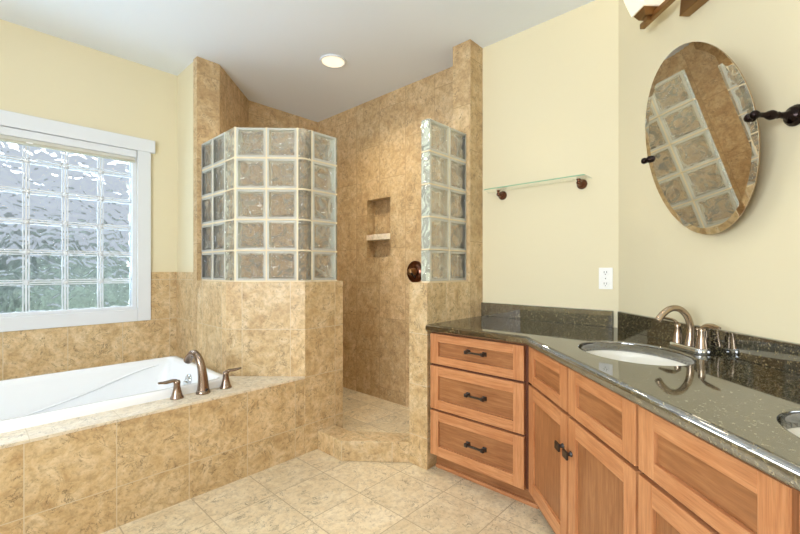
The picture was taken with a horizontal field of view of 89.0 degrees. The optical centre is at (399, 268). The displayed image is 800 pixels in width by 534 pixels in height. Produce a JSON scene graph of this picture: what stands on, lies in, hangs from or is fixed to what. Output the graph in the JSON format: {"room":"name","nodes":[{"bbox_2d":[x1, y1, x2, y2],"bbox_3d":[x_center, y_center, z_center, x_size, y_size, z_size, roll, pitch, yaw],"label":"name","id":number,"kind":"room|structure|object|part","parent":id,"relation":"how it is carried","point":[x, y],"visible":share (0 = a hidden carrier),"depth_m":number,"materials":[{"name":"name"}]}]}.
{"room":"bathroom","nodes":[
{"label":"bathroom","id":0,"kind":"room"},
{"bbox_2d":[0,19,317,317],"bbox_3d":[-2.037,-0.162,2.597,0.150,2.470,3.820,0,0,43],"label":"wall","id":1,"kind":"structure","parent":0,"point":[42,75],"depth_m":2.65,"materials":[{"name":"beige paint"}]},
{"bbox_2d":[0,109,154,331],"bbox_3d":[-2.229,-0.267,2.311,0.100,1.236,1.471,0,0,43],"label":"window","id":2,"kind":"structure","parent":1,"relation":"in","point":[75,229],"depth_m":2.53,"materials":[{"name":"white paint"}]},
{"bbox_3d":[-2.247,-0.268,2.327,0.016,1.038,1.211,0,0,43],"label":"pane","id":3,"kind":"part","parent":2,"relation":"part of","materials":[{"name":"clear glass"}]},
{"bbox_2d":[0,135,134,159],"bbox_3d":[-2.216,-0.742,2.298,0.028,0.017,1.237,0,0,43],"label":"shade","id":4,"kind":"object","parent":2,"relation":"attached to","point":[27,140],"depth_m":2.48,"materials":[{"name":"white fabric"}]},
{"bbox_2d":[0,126,136,162],"bbox_3d":[-2.215,-0.757,2.297,0.042,0.080,1.253,0,0,43],"label":"window blind","id":5,"kind":"object","parent":2,"relation":"attached to","point":[7,134],"visible":1,"depth_m":2.47,"materials":[{"name":"white fabric"}]},
{"bbox_3d":[-2.216,-0.725,2.298,0.032,0.016,1.241,0,0,43],"label":"rail","id":6,"kind":"part","parent":5,"relation":"part of","materials":[{"name":"beige plastic"}]},
{"bbox_3d":[-2.240,-0.264,2.321,0.070,1.070,1.261,0,0,43],"label":"frame","id":7,"kind":"part","parent":2,"relation":"part of","materials":[{"name":"white paint"}]},
{"bbox_2d":[0,272,175,380],"bbox_3d":[-2.413,0.372,2.076,0.010,0.703,2.345,0,0,43],"label":"wall tile","id":8,"kind":"structure","parent":1,"relation":"attached to","point":[23,353],"depth_m":2.58,"materials":[{"name":"tile"}]},
{"bbox_2d":[177,62,192,271],"bbox_3d":[-1.357,-0.162,3.087,0.476,2.470,0.555,0,0,43],"label":"wall partition","id":9,"kind":"structure","parent":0,"point":[185,78],"depth_m":2.84,"materials":[{"name":"beige paint"}]},
{"bbox_2d":[176,272,192,361],"bbox_3d":[-1.492,0.372,2.826,0.315,0.703,0.010,0,0,43],"label":"tile","id":10,"kind":"structure","parent":9,"relation":"attached to","point":[184,280],"depth_m":2.82,"materials":[{"name":"tile"}]},
{"bbox_2d":[193,56,248,363],"bbox_3d":[-1.273,-0.162,3.038,0.138,2.470,0.742,0,0,6],"label":"wall","id":11,"kind":"structure","parent":0,"point":[219,106],"depth_m":2.71,"materials":[{"name":"tile"}]},
{"bbox_2d":[197,280,342,453],"bbox_3d":[-0.858,0.574,2.533,0.976,0.998,0.355,0,0,8],"label":"wall","id":12,"kind":"structure","parent":0,"point":[259,328],"depth_m":2.38,"materials":[{"name":"tile"}]},
{"bbox_2d":[202,127,336,281],"bbox_3d":[-0.872,-0.376,2.510,0.927,0.902,0.315,0,0,9],"label":"screen","id":13,"kind":"object","parent":12,"relation":"on","point":[269,195],"visible":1,"depth_m":2.38,"materials":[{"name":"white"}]},
{"bbox_2d":[0,0,594,121],"bbox_3d":[-0.283,-1.447,1.016,5.000,0.100,3.900,0,0,43],"label":"ceiling","id":14,"kind":"structure","parent":0,"point":[272,50],"depth_m":2.40,"materials":[{"name":"white paint"}]},
{"bbox_2d":[320,54,345,67],"bbox_3d":[-0.449,-1.391,2.730,0.176,0.012,0.176,0,0,43],"label":"recessed light","id":15,"kind":"object","parent":14,"relation":"in","point":[327,60],"visible":1,"depth_m":2.72,"materials":[{"name":"white paint"}]},
{"bbox_2d":[101,387,554,533],"bbox_3d":[-0.283,1.111,1.016,5.000,0.125,3.900,0,0,43],"label":"floor","id":16,"kind":"structure","parent":0,"point":[313,492],"depth_m":1.87,"materials":[{"name":"tile"}]},
{"bbox_2d":[0,379,303,533],"bbox_3d":[-1.464,0.855,1.395,0.016,0.437,2.645,0,0,43],"label":"tub apron","id":17,"kind":"object","parent":16,"relation":"on","point":[97,480],"visible":1,"depth_m":1.76,"materials":[{"name":"tile"}]},
{"bbox_2d":[0,357,304,448],"bbox_3d":[-1.880,0.630,1.786,1.166,0.012,2.649,0,0,43],"label":"tub deck","id":18,"kind":"object","parent":17,"relation":"on","point":[240,384],"visible":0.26,"depth_m":1.78,"materials":[{"name":"stone"}]},
{"bbox_2d":[0,356,229,433],"bbox_3d":[-1.761,0.779,1.891,0.835,0.391,1.605,0,0,43],"label":"bathtub","id":19,"kind":"object","parent":18,"relation":"in","point":[31,401],"visible":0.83,"depth_m":2.26,"materials":[{"name":"white ceramic"}]},
{"bbox_3d":[-1.274,0.669,2.446,0.072,0.072,0.033,0,0,43],"label":"overflow plate","id":20,"kind":"part","parent":19,"relation":"part of","materials":[{"name":"silver metal"}]},
{"bbox_2d":[158,350,241,399],"bbox_3d":[-1.035,0.518,2.087,0.191,0.211,0.405,0,0,43],"label":"tub faucet","id":21,"kind":"object","parent":18,"relation":"on","point":[203,384],"visible":1,"depth_m":2.04,"materials":[{"name":"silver metal"}]},
{"bbox_3d":[-1.101,0.539,1.931,0.016,0.020,0.088,0,0,35],"label":"lever","id":22,"kind":"part","parent":21,"relation":"part of","materials":[{"name":"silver metal"}]},
{"bbox_3d":[-1.077,0.580,1.965,0.060,0.089,0.060,0,0,43],"label":"handle","id":23,"kind":"part","parent":21,"relation":"part of","materials":[{"name":"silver metal"}]},
{"bbox_3d":[-1.041,0.513,2.086,0.188,0.200,0.059,0,0,37],"label":"spout","id":24,"kind":"part","parent":21,"relation":"part of","materials":[{"name":"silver metal"}]},
{"bbox_3d":[-0.915,0.580,2.139,0.060,0.089,0.060,0,0,43],"label":"handle","id":25,"kind":"part","parent":21,"relation":"part of","materials":[{"name":"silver metal"}]},
{"bbox_3d":[-0.886,0.539,2.166,0.085,0.020,0.016,0,0,-43],"label":"lever","id":26,"kind":"part","parent":21,"relation":"part of","materials":[{"name":"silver metal"}]},
{"bbox_2d":[318,425,408,461],"bbox_3d":[-0.183,1.017,2.346,0.633,0.112,0.216,0,0,15],"label":"shower curb","id":27,"kind":"object","parent":16,"relation":"on","point":[342,444],"visible":0.84,"depth_m":2.27,"materials":[{"name":"tile"}]},
{"bbox_2d":[430,332,538,508],"bbox_3d":[0.546,0.703,2.163,0.580,0.741,0.562,0,0,43],"label":"base cabinet","id":28,"kind":"object","parent":16,"relation":"on","point":[479,388],"visible":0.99,"depth_m":1.96,"materials":[{"name":"brown wood"}]},
{"bbox_3d":[0.362,0.865,1.972,0.112,0.020,0.032,0,0,43],"label":"handle","id":29,"kind":"part","parent":28,"relation":"part of","materials":[{"name":"grey metal"}]},
{"bbox_3d":[0.362,0.621,1.972,0.112,0.020,0.032,0,0,43],"label":"handle","id":30,"kind":"part","parent":28,"relation":"part of","materials":[{"name":"grey metal"}]},
{"bbox_3d":[0.362,0.409,1.972,0.112,0.020,0.032,0,0,43],"label":"handle","id":31,"kind":"part","parent":28,"relation":"part of","materials":[{"name":"grey metal"}]},
{"bbox_3d":[0.362,0.865,1.994,0.530,0.233,0.020,0,0,43],"label":"drawer","id":32,"kind":"part","parent":28,"relation":"part of","materials":[{"name":"brown wood"}]},
{"bbox_3d":[0.362,0.624,1.994,0.530,0.226,0.020,0,0,43],"label":"drawer","id":33,"kind":"part","parent":28,"relation":"part of","materials":[{"name":"brown wood"}]},
{"bbox_3d":[0.362,0.420,1.994,0.530,0.158,0.020,0,0,43],"label":"drawer","id":34,"kind":"part","parent":28,"relation":"part of","materials":[{"name":"brown wood"}]},
{"bbox_3d":[0.408,1.063,2.015,0.580,0.020,0.014,0,0,43],"label":"kick moulding","id":35,"kind":"part","parent":28,"relation":"part of","materials":[{"name":"brown wood"}]},
{"bbox_2d":[529,346,643,533],"bbox_3d":[0.826,0.697,1.420,0.543,0.729,0.781,0,0,-2],"label":"base cabinet","id":36,"kind":"object","parent":16,"relation":"on","point":[584,471],"visible":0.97,"depth_m":1.34,"materials":[{"name":"brown wood"}]},
{"bbox_3d":[0.584,0.420,1.607,0.020,0.158,0.379,0,0,-2],"label":"drawer","id":37,"kind":"part","parent":36,"relation":"part of","materials":[{"name":"brown wood"}]},
{"bbox_3d":[0.584,0.746,1.607,0.020,0.470,0.379,0,0,-2],"label":"door","id":38,"kind":"part","parent":36,"relation":"part of","materials":[{"name":"brown wood"}]},
{"bbox_3d":[0.566,0.628,1.443,0.026,0.028,0.034,0,0,-2],"label":"knob","id":39,"kind":"part","parent":36,"relation":"part of","materials":[{"name":"grey metal"}]},
{"bbox_3d":[0.569,0.628,1.379,0.026,0.028,0.034,0,0,-2],"label":"knob","id":40,"kind":"part","parent":36,"relation":"part of","materials":[{"name":"grey metal"}]},
{"bbox_3d":[0.597,0.420,1.217,0.020,0.158,0.379,0,0,-2],"label":"drawer","id":41,"kind":"part","parent":36,"relation":"part of","materials":[{"name":"brown wood"}]},
{"bbox_3d":[0.597,0.746,1.217,0.020,0.470,0.379,0,0,-2],"label":"door","id":42,"kind":"part","parent":36,"relation":"part of","materials":[{"name":"brown wood"}]},
{"bbox_2d":[638,406,799,533],"bbox_3d":[0.853,0.697,0.635,0.543,0.729,0.790,0,0,-2],"label":"base cabinet","id":43,"kind":"object","parent":16,"relation":"on","point":[688,484],"visible":0.89,"depth_m":0.82,"materials":[{"name":"brown wood"}]},
{"bbox_2d":[425,316,799,491],"bbox_3d":[0.786,0.312,1.369,0.907,0.038,2.465,0,0,-13],"label":"countertop","id":44,"kind":"structure","parent":43,"relation":"on","point":[746,410],"depth_m":1.05,"materials":[{"name":"black stone"}]},
{"bbox_2d":[586,350,685,365],"bbox_3d":[0.827,0.414,1.448,0.402,0.165,0.402,0,0,43],"label":"sink basin","id":45,"kind":"object","parent":44,"relation":"in","point":[632,357],"visible":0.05,"depth_m":1.61,"materials":[{"name":"white ceramic"}]},
{"bbox_2d":[655,305,720,354],"bbox_3d":[1.035,0.212,1.470,0.214,0.163,0.214,0,0,43],"label":"vanity faucet","id":46,"kind":"object","parent":44,"relation":"on","point":[701,347],"visible":1,"depth_m":1.46,"materials":[{"name":"silver metal"}]},
{"bbox_3d":[1.038,0.198,1.571,0.019,0.025,0.094,0,0,-7],"label":"lever","id":47,"kind":"part","parent":46,"relation":"part of","materials":[{"name":"silver metal"}]},
{"bbox_3d":[0.990,0.208,1.470,0.143,0.155,0.034,0,0,0],"label":"spout","id":48,"kind":"part","parent":46,"relation":"part of","materials":[{"name":"silver metal"}]},
{"bbox_3d":[1.042,0.241,1.527,0.037,0.076,0.037,0,0,43],"label":"handle","id":49,"kind":"part","parent":46,"relation":"part of","materials":[{"name":"silver metal"}]},
{"bbox_3d":[1.044,0.283,1.469,0.056,0.019,0.168,0,0,-2],"label":"plate","id":50,"kind":"part","parent":46,"relation":"part of","materials":[{"name":"silver metal"}]},
{"bbox_3d":[1.046,0.241,1.411,0.037,0.076,0.037,0,0,43],"label":"handle","id":51,"kind":"part","parent":46,"relation":"part of","materials":[{"name":"silver metal"}]},
{"bbox_3d":[1.045,0.198,1.369,0.014,0.029,0.096,0,0,3],"label":"lever","id":52,"kind":"part","parent":46,"relation":"part of","materials":[{"name":"silver metal"}]},
{"bbox_2d":[787,427,799,437],"bbox_3d":[0.855,0.414,0.640,0.402,0.165,0.402,0,0,43],"label":"sink basin","id":53,"kind":"object","parent":44,"relation":"in","point":[796,431],"visible":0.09,"depth_m":0.85,"materials":[{"name":"white ceramic"}]},
{"bbox_3d":[0.611,0.746,0.824,0.020,0.470,0.383,0,0,-2],"label":"door","id":54,"kind":"part","parent":43,"relation":"part of","materials":[{"name":"brown wood"}]},
{"bbox_3d":[0.625,0.420,0.430,0.020,0.158,0.383,0,0,-2],"label":"drawer","id":55,"kind":"part","parent":43,"relation":"part of","materials":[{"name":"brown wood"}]},
{"bbox_2d":[318,66,452,406],"bbox_3d":[-0.119,-0.162,3.332,1.711,2.470,0.128,0,0,43],"label":"shower wall","id":56,"kind":"structure","parent":0,"point":[379,152],"depth_m":3.28,"materials":[{"name":"tile"}]},
{"bbox_2d":[367,233,389,240],"bbox_3d":[-0.148,-0.260,3.339,0.270,0.046,0.098,0,0,43],"label":"niche shelf","id":57,"kind":"object","parent":56,"relation":"attached to","point":[370,236],"depth_m":3.32,"materials":[{"name":"stone"}]},
{"bbox_2d":[407,261,420,281],"bbox_3d":[0.091,0.021,3.008,0.166,0.166,0.077,0,0,43],"label":"shower valve","id":58,"kind":"object","parent":56,"relation":"attached to","point":[414,268],"visible":0.94,"depth_m":3.00,"materials":[{"name":"brown metal"}]},
{"bbox_3d":[0.084,0.021,3.001,0.060,0.060,0.058,0,0,43],"label":"valve stem","id":59,"kind":"part","parent":58,"relation":"part of","materials":[{"name":"brown metal"}]},
{"bbox_2d":[409,281,469,469],"bbox_3d":[0.238,0.574,2.365,0.130,0.998,0.415,0,0,43],"label":"wall","id":60,"kind":"structure","parent":0,"point":[437,302],"depth_m":2.22,"materials":[{"name":"tile"}]},
{"bbox_2d":[421,119,465,282],"bbox_3d":[0.260,-0.376,2.375,0.063,0.902,0.368,0,0,43],"label":"screen","id":61,"kind":"object","parent":60,"relation":"on","point":[443,147],"visible":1,"depth_m":2.32,"materials":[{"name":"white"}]},
{"bbox_2d":[453,39,482,317],"bbox_3d":[0.448,-0.162,2.590,0.130,2.470,0.200,0,0,43],"label":"tiled wall end","id":62,"kind":"structure","parent":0,"point":[467,55],"depth_m":2.52,"materials":[{"name":"tile"}]},
{"bbox_2d":[483,0,618,327],"bbox_3d":[0.858,-0.162,2.331,0.824,2.470,0.100,0,0,43],"label":"wall","id":63,"kind":"structure","parent":0,"point":[551,87],"depth_m":2.27,"materials":[{"name":"beige paint"}]},
{"bbox_2d":[484,174,587,199],"bbox_3d":[0.741,-0.449,2.290,0.610,0.057,0.120,0,0,43],"label":"glass shelf","id":64,"kind":"object","parent":63,"relation":"attached to","point":[581,183],"visible":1,"depth_m":2.17,"materials":[{"name":"green"}]},
{"bbox_3d":[0.740,-0.473,2.289,0.610,0.005,0.118,0,0,43],"label":"shelf pane","id":65,"kind":"part","parent":64,"relation":"part of","materials":[{"name":"clear glass"}]},
{"bbox_2d":[481,302,613,326],"bbox_3d":[0.794,0.252,2.306,0.760,0.083,0.020,0,0,43],"label":"backsplash","id":66,"kind":"structure","parent":63,"relation":"attached to","point":[593,317],"depth_m":2.25,"materials":[{"name":"black stone"}]},
{"bbox_2d":[599,268,612,288],"bbox_3d":[1.050,0.048,2.077,0.066,0.110,0.010,0,0,43],"label":"wall outlet","id":67,"kind":"object","parent":63,"relation":"attached to","point":[605,274],"visible":1,"depth_m":2.07,"materials":[{"name":"white plastic"}]},
{"bbox_2d":[602,269,608,275],"bbox_3d":[1.048,0.019,2.075,0.033,0.033,0.003,0,0,43],"label":"socket","id":68,"kind":"object","parent":67,"relation":"attached to","point":[605,272],"depth_m":2.07,"materials":[{"name":"grey plastic"}]},
{"bbox_2d":[602,281,608,286],"bbox_3d":[1.048,0.077,2.075,0.033,0.033,0.003,0,0,43],"label":"socket","id":69,"kind":"object","parent":67,"relation":"attached to","point":[604,283],"depth_m":2.07,"materials":[{"name":"grey plastic"}]},
{"bbox_2d":[619,0,799,343],"bbox_3d":[1.182,-0.162,0.586,0.099,2.470,2.999,0,0,-1],"label":"wall","id":70,"kind":"structure","parent":0,"point":[744,277],"depth_m":1.39,"materials":[{"name":"beige paint"}]},
{"bbox_2d":[623,0,708,28],"bbox_3d":[1.032,-1.088,1.465,0.168,0.238,0.577,0,0,-2],"label":"vanity light","id":71,"kind":"object","parent":70,"relation":"attached to","point":[647,11],"visible":1,"depth_m":1.64,"materials":[{"name":"brown metal"}]},
{"bbox_3d":[1.017,-1.134,1.677,0.153,0.146,0.153,0,0,-2],"label":"lamp shade","id":72,"kind":"part","parent":71,"relation":"part of","materials":[{"name":"white glass"}]},
{"bbox_2d":[618,311,799,374],"bbox_3d":[1.117,0.252,1.113,0.020,0.083,1.846,0,0,-2],"label":"backsplash","id":73,"kind":"structure","parent":70,"relation":"attached to","point":[777,354],"depth_m":1.33,"materials":[{"name":"black stone"}]},
{"bbox_2d":[641,42,799,234],"bbox_3d":[1.031,-0.437,1.401,0.175,0.635,0.552,0,0,-2],"label":"oval mirror","id":74,"kind":"object","parent":70,"relation":"attached to","point":[702,134],"visible":1,"depth_m":1.35,"materials":[{"name":"brown mirror"}]},
{"bbox_3d":[1.043,-0.437,1.647,0.134,0.060,0.060,0,0,-2],"label":"post","id":75,"kind":"part","parent":74,"relation":"part of","materials":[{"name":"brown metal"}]},
{"bbox_3d":[0.997,-0.437,1.629,0.025,0.027,0.037,0,0,18],"label":"pivot knob","id":76,"kind":"part","parent":74,"relation":"part of","materials":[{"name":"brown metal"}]},
{"bbox_2d":[649,49,751,227],"bbox_3d":[1.007,-0.437,1.400,0.120,0.592,0.432,0,0,-1],"label":"mirror glass","id":77,"kind":"object","parent":74,"relation":"attached to","point":[700,101],"depth_m":1.36,"materials":[{"name":"silver metal"}]},
{"bbox_3d":[1.008,-0.437,1.171,0.025,0.027,0.037,0,0,18],"label":"pivot knob","id":78,"kind":"part","parent":74,"relation":"part of","materials":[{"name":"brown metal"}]},
{"bbox_3d":[1.060,-0.437,1.156,0.134,0.060,0.060,0,0,-2],"label":"post","id":79,"kind":"part","parent":74,"relation":"part of","materials":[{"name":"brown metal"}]}
]}

